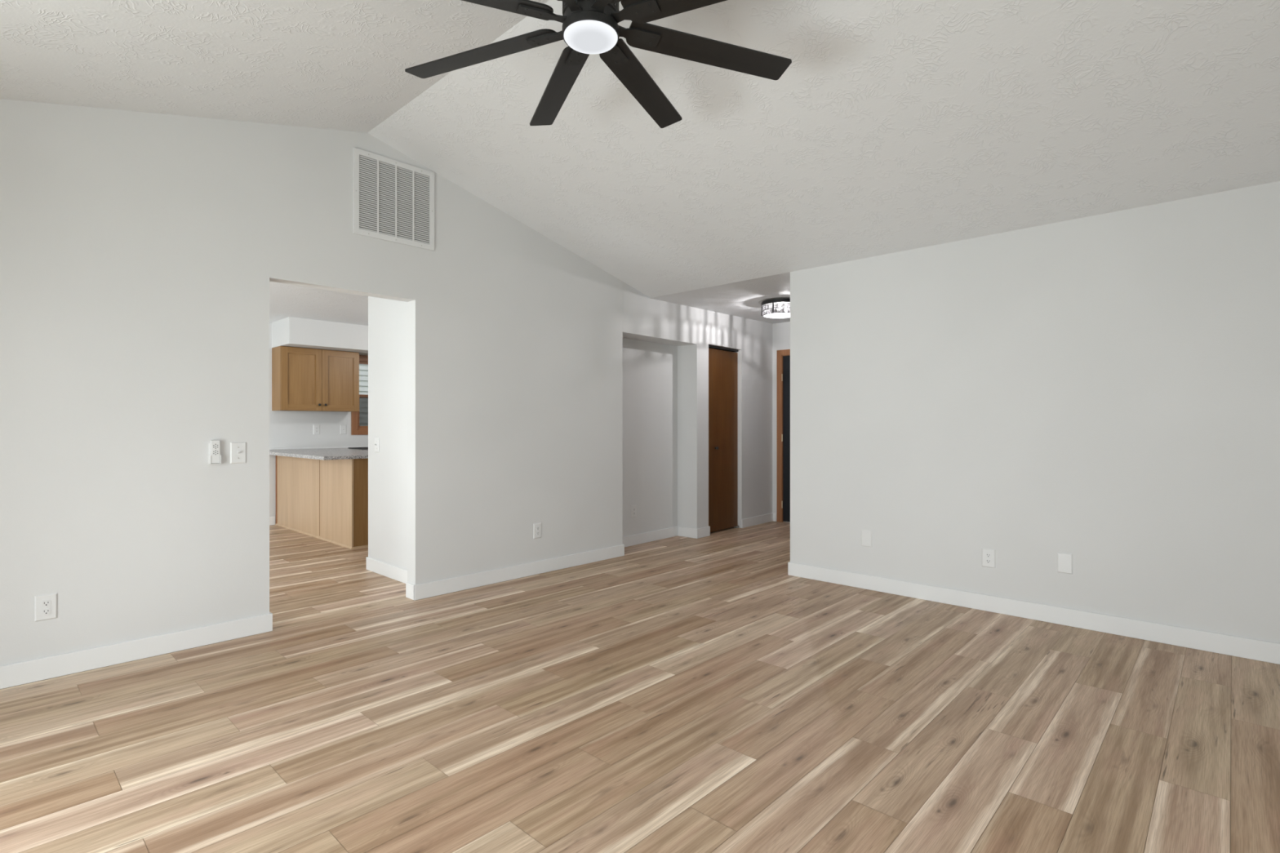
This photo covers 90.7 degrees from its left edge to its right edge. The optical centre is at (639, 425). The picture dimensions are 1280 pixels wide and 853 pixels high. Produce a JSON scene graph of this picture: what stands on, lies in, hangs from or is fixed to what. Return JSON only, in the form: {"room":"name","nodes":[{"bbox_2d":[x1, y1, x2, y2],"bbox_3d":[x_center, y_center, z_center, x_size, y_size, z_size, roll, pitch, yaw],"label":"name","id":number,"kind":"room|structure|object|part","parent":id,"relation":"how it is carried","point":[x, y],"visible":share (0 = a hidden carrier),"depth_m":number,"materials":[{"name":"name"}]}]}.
{"room":"empty living room","nodes":[
{"label":"empty living room","id":0,"kind":"room"},
{"bbox_2d":[0,98,622,666],"bbox_3d":[-1.990,-0.370,3.980,0.115,3.153,5.222,0,0,43],"label":"wall","id":1,"kind":"structure","parent":0,"point":[140,252],"depth_m":3.50,"materials":[{"name":"grey paint"}]},
{"bbox_2d":[35,592,57,622],"bbox_3d":[-2.821,0.865,3.003,0.010,0.120,0.078,0,0,43],"label":"wall outlet","id":2,"kind":"object","parent":1,"relation":"attached to","point":[46,606],"visible":1,"depth_m":3.00,"materials":[{"name":"white plastic"}]},
{"bbox_2d":[41,600,51,606],"bbox_3d":[-2.819,0.846,3.002,0.006,0.025,0.034,0,0,43],"label":"receptacle","id":3,"kind":"object","parent":2,"relation":"attached to","point":[44,602],"depth_m":3.00,"materials":[{"name":"white plastic"}]},
{"bbox_2d":[41,608,51,614],"bbox_3d":[-2.819,0.884,3.002,0.006,0.025,0.034,0,0,43],"label":"receptacle","id":4,"kind":"object","parent":2,"relation":"attached to","point":[44,611],"depth_m":3.00,"materials":[{"name":"white plastic"}]},
{"bbox_2d":[0,612,272,688],"bbox_3d":[-2.944,1.154,2.954,0.128,0.104,2.179,0,0,43],"label":"baseboard","id":5,"kind":"structure","parent":1,"relation":"attached to","point":[58,665],"depth_m":3.22,"materials":[{"name":"white paint"}]},
{"bbox_2d":[208,440,221,464],"bbox_3d":[-2.348,0.149,3.493,0.030,0.132,0.052,0,0,43],"label":"remote","id":6,"kind":"object","parent":1,"relation":"attached to","point":[215,457],"visible":1,"depth_m":3.48,"materials":[{"name":"white plastic"}]},
{"bbox_2d":[230,442,246,463],"bbox_3d":[-2.272,0.156,3.579,0.023,0.120,0.078,0,0,43],"label":"light switch","id":7,"kind":"object","parent":1,"relation":"attached to","point":[237,450],"visible":1,"depth_m":3.58,"materials":[{"name":"white plastic"}]},
{"bbox_2d":[353,147,434,250],"bbox_3d":[-1.644,-1.506,4.255,0.014,0.549,0.558,0,0,43],"label":"air vent","id":8,"kind":"object","parent":1,"relation":"in","point":[393,200],"visible":1,"depth_m":4.24,"materials":[{"name":"white plastic"}]},
{"bbox_2d":[405,544,624,600],"bbox_3d":[-0.947,1.154,5.190,0.275,0.104,2.056,0,0,43],"label":"baseboard","id":9,"kind":"structure","parent":1,"relation":"attached to","point":[425,590],"depth_m":4.89,"materials":[{"name":"white paint"}]},
{"bbox_2d":[533,523,541,538],"bbox_3d":[-0.830,0.856,5.125,0.010,0.120,0.078,0,0,43],"label":"wall outlet","id":10,"kind":"object","parent":1,"relation":"attached to","point":[537,526],"visible":1,"depth_m":5.12,"materials":[{"name":"white plastic"}]},
{"bbox_2d":[269,322,368,523],"bbox_3d":[-4.398,-0.019,7.794,0.120,2.450,7.490,0,0,43],"label":"wall","id":11,"kind":"structure","parent":0,"point":[287,428],"depth_m":7.88,"materials":[{"name":"grey paint"}]},
{"bbox_2d":[269,515,275,525],"bbox_3d":[-5.627,1.154,6.387,0.013,0.104,3.515,0,0,43],"label":"baseboard","id":12,"kind":"structure","parent":11,"relation":"attached to","point":[272,519],"depth_m":7.64,"materials":[{"name":"white paint"}]},
{"bbox_2d":[271,346,359,412],"bbox_3d":[-4.010,-0.555,7.856,0.359,0.758,0.912,0,0,43],"label":"upper cabinet","id":13,"kind":"object","parent":11,"relation":"attached to","point":[304,379],"visible":1,"depth_m":7.71,"materials":[{"name":"brown wood"}]},
{"bbox_3d":[-4.063,-0.554,7.595,0.020,0.748,0.450,0,0,43],"label":"door","id":14,"kind":"part","parent":13,"relation":"part of","materials":[{"name":"brown wood"}]},
{"bbox_3d":[-4.063,-0.892,7.595,0.020,0.072,0.314,0,0,43],"label":"rail","id":15,"kind":"part","parent":13,"relation":"part of","materials":[{"name":"brown wood"}]},
{"bbox_3d":[-4.063,-0.216,7.595,0.020,0.072,0.314,0,0,43],"label":"rail","id":16,"kind":"part","parent":13,"relation":"part of","materials":[{"name":"brown wood"}]},
{"bbox_3d":[-4.068,-0.554,7.600,0.005,0.620,0.330,0,0,43],"label":"panel","id":17,"kind":"part","parent":13,"relation":"part of","materials":[{"name":"brown wood"}]},
{"bbox_3d":[-3.752,-0.554,7.926,0.020,0.748,0.450,0,0,43],"label":"door","id":18,"kind":"part","parent":13,"relation":"part of","materials":[{"name":"brown wood"}]},
{"bbox_3d":[-3.752,-0.892,7.926,0.020,0.072,0.314,0,0,43],"label":"rail","id":19,"kind":"part","parent":13,"relation":"part of","materials":[{"name":"brown wood"}]},
{"bbox_3d":[-3.752,-0.216,7.926,0.020,0.072,0.314,0,0,43],"label":"rail","id":20,"kind":"part","parent":13,"relation":"part of","materials":[{"name":"brown wood"}]},
{"bbox_3d":[-3.757,-0.554,7.931,0.005,0.620,0.330,0,0,43],"label":"panel","id":21,"kind":"part","parent":13,"relation":"part of","materials":[{"name":"brown wood"}]},
{"bbox_2d":[313,425,319,434],"bbox_3d":[-4.100,0.056,8.017,0.010,0.120,0.078,0,0,43],"label":"wall outlet","id":22,"kind":"object","parent":11,"relation":"attached to","point":[316,428],"visible":1,"depth_m":8.02,"materials":[{"name":"white plastic"}]},
{"bbox_2d":[269,445,368,449],"bbox_3d":[-3.234,0.286,8.931,0.020,0.018,3.960,0,0,43],"label":"backsplash","id":23,"kind":"structure","parent":11,"relation":"attached to","point":[358,446],"depth_m":7.99,"materials":[{"name":"white paint"}]},
{"bbox_2d":[340,425,346,434],"bbox_3d":[-3.870,0.056,8.252,0.023,0.120,0.078,0,0,43],"label":"light switch","id":24,"kind":"object","parent":11,"relation":"attached to","point":[343,428],"visible":1,"depth_m":8.26,"materials":[{"name":"plastic"}]},
{"bbox_2d":[351,355,368,435],"bbox_3d":[-3.443,-0.403,8.815,0.176,1.061,1.199,0,0,43],"label":"window","id":25,"kind":"structure","parent":11,"relation":"in","point":[359,420],"depth_m":8.47,"materials":[{"name":"brown wood"}]},
{"bbox_3d":[-3.391,-0.403,8.766,0.018,1.061,1.199,0,0,43],"label":"casing","id":26,"kind":"part","parent":25,"relation":"part of","materials":[{"name":"brown wood"}]},
{"bbox_3d":[-3.425,-0.185,8.797,0.030,0.451,1.023,0,0,43],"label":"sash","id":27,"kind":"part","parent":25,"relation":"part of","materials":[{"name":"brown wood"}]},
{"bbox_3d":[-3.388,-0.403,8.763,0.026,1.061,1.047,0,0,43],"label":"head casing","id":28,"kind":"part","parent":25,"relation":"part of","materials":[{"name":"brown wood"}]},
{"bbox_3d":[-3.449,-0.611,8.820,0.030,0.484,1.023,0,0,43],"label":"sash","id":29,"kind":"part","parent":25,"relation":"part of","materials":[{"name":"brown wood"}]},
{"bbox_2d":[271,316,368,355],"bbox_3d":[-2.943,-1.090,8.815,0.604,0.308,3.770,0,0,43],"label":"wall","id":30,"kind":"structure","parent":0,"point":[290,331],"depth_m":7.52,"materials":[{"name":"grey paint"}]},
{"bbox_2d":[368,296,407,569],"bbox_3d":[-1.852,-0.019,4.973,1.043,2.450,0.120,0,0,43],"label":"wall","id":31,"kind":"structure","parent":0,"point":[387,318],"depth_m":5.04,"materials":[{"name":"grey paint"}]},
{"bbox_2d":[373,437,379,452],"bbox_3d":[-2.157,0.161,5.162,0.078,0.120,0.023,0,0,43],"label":"light switch","id":32,"kind":"object","parent":31,"relation":"attached to","point":[376,444],"visible":1,"depth_m":5.16,"materials":[{"name":"plastic"}]},
{"bbox_2d":[365,556,407,583],"bbox_3d":[-1.861,1.154,4.973,1.056,0.104,0.133,0,0,43],"label":"baseboard","id":33,"kind":"structure","parent":31,"relation":"attached to","point":[398,574],"depth_m":5.03,"materials":[{"name":"white paint"}]},
{"bbox_2d":[0,520,1279,852],"bbox_3d":[-0.369,1.266,4.689,10.857,0.120,10.475,0,0,43],"label":"floor","id":34,"kind":"structure","parent":0,"point":[677,694],"depth_m":2.52,"materials":[{"name":"brown wood"}]},
{"bbox_2d":[275,455,368,549],"bbox_3d":[-3.409,0.767,7.128,2.229,0.878,0.613,0,0,43],"label":"base cabinet","id":35,"kind":"object","parent":34,"relation":"on","point":[327,500],"visible":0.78,"depth_m":6.60,"materials":[{"name":"brown wood"}]},
{"bbox_3d":[-3.900,0.767,7.194,1.366,0.878,0.012,0,0,43],"label":"panel","id":36,"kind":"part","parent":35,"relation":"part of","materials":[{"name":"brown wood"}]},
{"bbox_3d":[-3.403,1.196,7.122,2.211,0.020,0.613,0,0,43],"label":"moulding","id":37,"kind":"part","parent":35,"relation":"part of","materials":[{"name":"brown wood"}]},
{"bbox_3d":[-3.101,0.767,6.444,0.818,0.878,0.012,0,0,43],"label":"panel","id":38,"kind":"part","parent":35,"relation":"part of","materials":[{"name":"brown wood"}]},
{"bbox_3d":[-2.602,0.767,6.388,0.012,0.878,0.588,0,0,43],"label":"panel","id":39,"kind":"part","parent":35,"relation":"part of","materials":[{"name":"brown wood"}]},
{"bbox_3d":[-2.634,0.767,8.971,0.838,0.878,3.100,0,0,43],"label":"base cabinet","id":40,"kind":"object","parent":34,"relation":"on","visible":0},
{"bbox_2d":[269,445,368,460],"bbox_3d":[-2.427,0.302,8.166,2.244,0.050,3.990,0,0,43],"label":"countertop","id":41,"kind":"structure","parent":40,"relation":"on","point":[324,453],"depth_m":6.81,"materials":[{"name":"grey stone"}]},
{"bbox_2d":[347,447,368,449],"bbox_3d":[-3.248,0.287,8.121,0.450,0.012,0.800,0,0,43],"label":"sink","id":42,"kind":"object","parent":41,"relation":"in","point":[362,448],"visible":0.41,"depth_m":7.92,"materials":[{"name":"black"}]},
{"bbox_2d":[0,0,1279,325],"bbox_3d":[-0.358,-1.607,4.573,10.420,0.800,8.320,0,0,43],"label":"ceiling","id":43,"kind":"structure","parent":0,"point":[891,126],"depth_m":3.21,"materials":[{"name":"white paint"}]},
{"bbox_2d":[404,0,791,128],"bbox_3d":[-0.177,-1.611,2.280,1.588,0.464,1.588,0,0,43],"label":"ceiling fan","id":44,"kind":"object","parent":43,"relation":"hanging from","point":[588,26],"visible":1,"depth_m":2.42,"materials":[{"name":"black wood"}]},
{"bbox_3d":[-0.621,-1.449,2.473,0.685,0.007,0.113,0,12,24],"label":"blade","id":45,"kind":"part","parent":44,"relation":"part of","materials":[{"name":"black wood"}]},
{"bbox_3d":[-0.628,-1.449,2.103,0.685,0.007,0.113,0,12,-21],"label":"blade","id":46,"kind":"part","parent":44,"relation":"part of","materials":[{"name":"black wood"}]},
{"bbox_3d":[-0.354,-1.449,2.730,0.113,0.007,0.685,-13,5,-21],"label":"blade","id":47,"kind":"part","parent":44,"relation":"part of","materials":[{"name":"black wood"}]},
{"bbox_3d":[-0.001,-1.449,1.829,0.113,0.007,0.685,13,-5,-21],"label":"blade","id":48,"kind":"part","parent":44,"relation":"part of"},
{"bbox_3d":[0.016,-1.449,2.723,0.113,0.007,0.685,-13,-5,23],"label":"blade","id":49,"kind":"part","parent":44,"relation":"part of","materials":[{"name":"black wood"}]},
{"bbox_3d":[0.266,-1.449,2.086,0.685,0.007,0.113,0,-12,24],"label":"blade","id":50,"kind":"part","parent":44,"relation":"part of","materials":[{"name":"black wood"}]},
{"bbox_3d":[0.273,-1.449,2.456,0.685,0.007,0.113,0,-12,-21],"label":"blade","id":51,"kind":"part","parent":44,"relation":"part of","materials":[{"name":"black wood"}]},
{"bbox_2d":[758,297,790,318],"bbox_3d":[1.423,-1.182,6.398,0.444,0.148,0.444,0,0,43],"label":"ceiling lamp","id":52,"kind":"object","parent":43,"relation":"attached to","point":[783,304],"visible":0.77,"depth_m":6.32,"materials":[{"name":"metal"}]},
{"bbox_3d":[1.394,-1.183,6.330,0.044,0.075,0.044,0,0,43],"label":"bulb","id":53,"kind":"part","parent":52,"relation":"part of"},
{"bbox_2d":[622,281,772,537],"bbox_3d":[0.438,-0.072,7.191,0.850,2.557,3.020,0,0,41],"label":"wall","id":54,"kind":"structure","parent":0,"point":[665,344],"depth_m":6.78,"materials":[{"name":"grey paint"}]},
{"bbox_2d":[631,505,636,517],"bbox_3d":[-0.060,0.867,6.359,0.010,0.120,0.078,0,0,41],"label":"wall outlet","id":55,"kind":"object","parent":54,"relation":"attached to","point":[633,508],"visible":1,"depth_m":6.36,"materials":[{"name":"white plastic"}]},
{"bbox_2d":[622,512,776,546],"bbox_3d":[0.689,1.154,6.965,2.801,0.104,0.273,0,0,-40],"label":"baseboard","id":56,"kind":"structure","parent":54,"relation":"attached to","point":[646,537],"depth_m":6.78,"materials":[{"name":"white paint"}]},
{"bbox_2d":[708,345,739,532],"bbox_3d":[0.932,0.159,7.191,0.078,2.092,0.674,0,0,41],"label":"door","id":57,"kind":"structure","parent":54,"relation":"in","point":[722,365],"depth_m":7.20,"materials":[{"name":"brown wood"}]},
{"bbox_2d":[772,321,790,521],"bbox_3d":[2.842,-0.054,7.027,3.000,2.520,0.120,0,0,41],"label":"wall","id":58,"kind":"structure","parent":0,"point":[781,331],"depth_m":7.93,"materials":[{"name":"grey paint"}]},
{"bbox_2d":[777,349,790,522],"bbox_3d":[2.125,0.135,7.592,1.038,2.143,0.075,0,0,41],"label":"door","id":59,"kind":"structure","parent":58,"relation":"in","point":[783,356],"depth_m":7.87,"materials":[{"name":"black paint"}]},
{"bbox_3d":[1.747,0.166,7.894,0.072,2.081,0.028,0,0,41],"label":"casing","id":60,"kind":"part","parent":59,"relation":"part of","materials":[{"name":"brown wood"}]},
{"bbox_3d":[2.112,-0.900,7.577,1.038,0.074,0.028,0,0,41],"label":"head casing","id":61,"kind":"part","parent":59,"relation":"part of","materials":[{"name":"brown wood"}]},
{"bbox_2d":[790,181,1279,643],"bbox_3d":[2.862,-0.015,3.622,4.422,2.442,0.120,0,0,43],"label":"wall","id":62,"kind":"structure","parent":0,"point":[1102,390],"depth_m":3.83,"materials":[{"name":"grey paint"}]},
{"bbox_2d":[861,529,871,546],"bbox_3d":[1.668,0.833,4.655,0.078,0.120,0.008,0,0,43],"label":"blank plate","id":63,"kind":"object","parent":62,"relation":"attached to","point":[866,535],"visible":1,"depth_m":4.65,"materials":[{"name":"white plastic"}]},
{"bbox_2d":[982,547,995,568],"bbox_3d":[2.259,0.862,4.099,0.078,0.120,0.010,0,0,43],"label":"wall outlet","id":64,"kind":"object","parent":62,"relation":"attached to","point":[988,555],"visible":1,"depth_m":4.09,"materials":[{"name":"white plastic"}]},
{"bbox_2d":[985,553,991,557],"bbox_3d":[2.258,0.843,4.098,0.034,0.025,0.006,0,0,43],"label":"receptacle","id":65,"kind":"object","parent":64,"relation":"attached to","point":[987,555],"depth_m":4.10,"materials":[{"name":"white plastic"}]},
{"bbox_2d":[985,559,991,563],"bbox_3d":[2.258,0.881,4.098,0.034,0.025,0.006,0,0,43],"label":"receptacle","id":66,"kind":"object","parent":64,"relation":"attached to","point":[987,561],"depth_m":4.10,"materials":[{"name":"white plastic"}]},
{"bbox_2d":[787,561,1279,664],"bbox_3d":[2.809,1.154,3.663,4.315,0.104,0.133,0,0,43],"label":"baseboard","id":67,"kind":"structure","parent":62,"relation":"attached to","point":[1238,646],"depth_m":3.81,"materials":[{"name":"white paint"}]},
{"bbox_2d":[1057,552,1072,573],"bbox_3d":[2.563,0.833,3.815,0.078,0.120,0.008,0,0,43],"label":"blank plate","id":68,"kind":"object","parent":62,"relation":"attached to","point":[1064,561],"visible":1,"depth_m":3.81,"materials":[{"name":"white plastic"}]},
{"label":"outside","id":69,"kind":"structure","parent":0,"visible":0},
{"bbox_3d":[-3.646,1.556,3.421,70.000,0.200,60.000,0,0,43],"label":"ground","id":70,"kind":"structure","parent":69,"visible":0},
{"bbox_2d":[359,364,368,395],"bbox_3d":[-4.873,-1.194,14.171,3.500,5.300,10.800,0,0,43],"label":"neighboring house","id":71,"kind":"structure","parent":70,"relation":"on","point":[363,368],"depth_m":11.95,"materials":[{"name":"white"}]}
]}

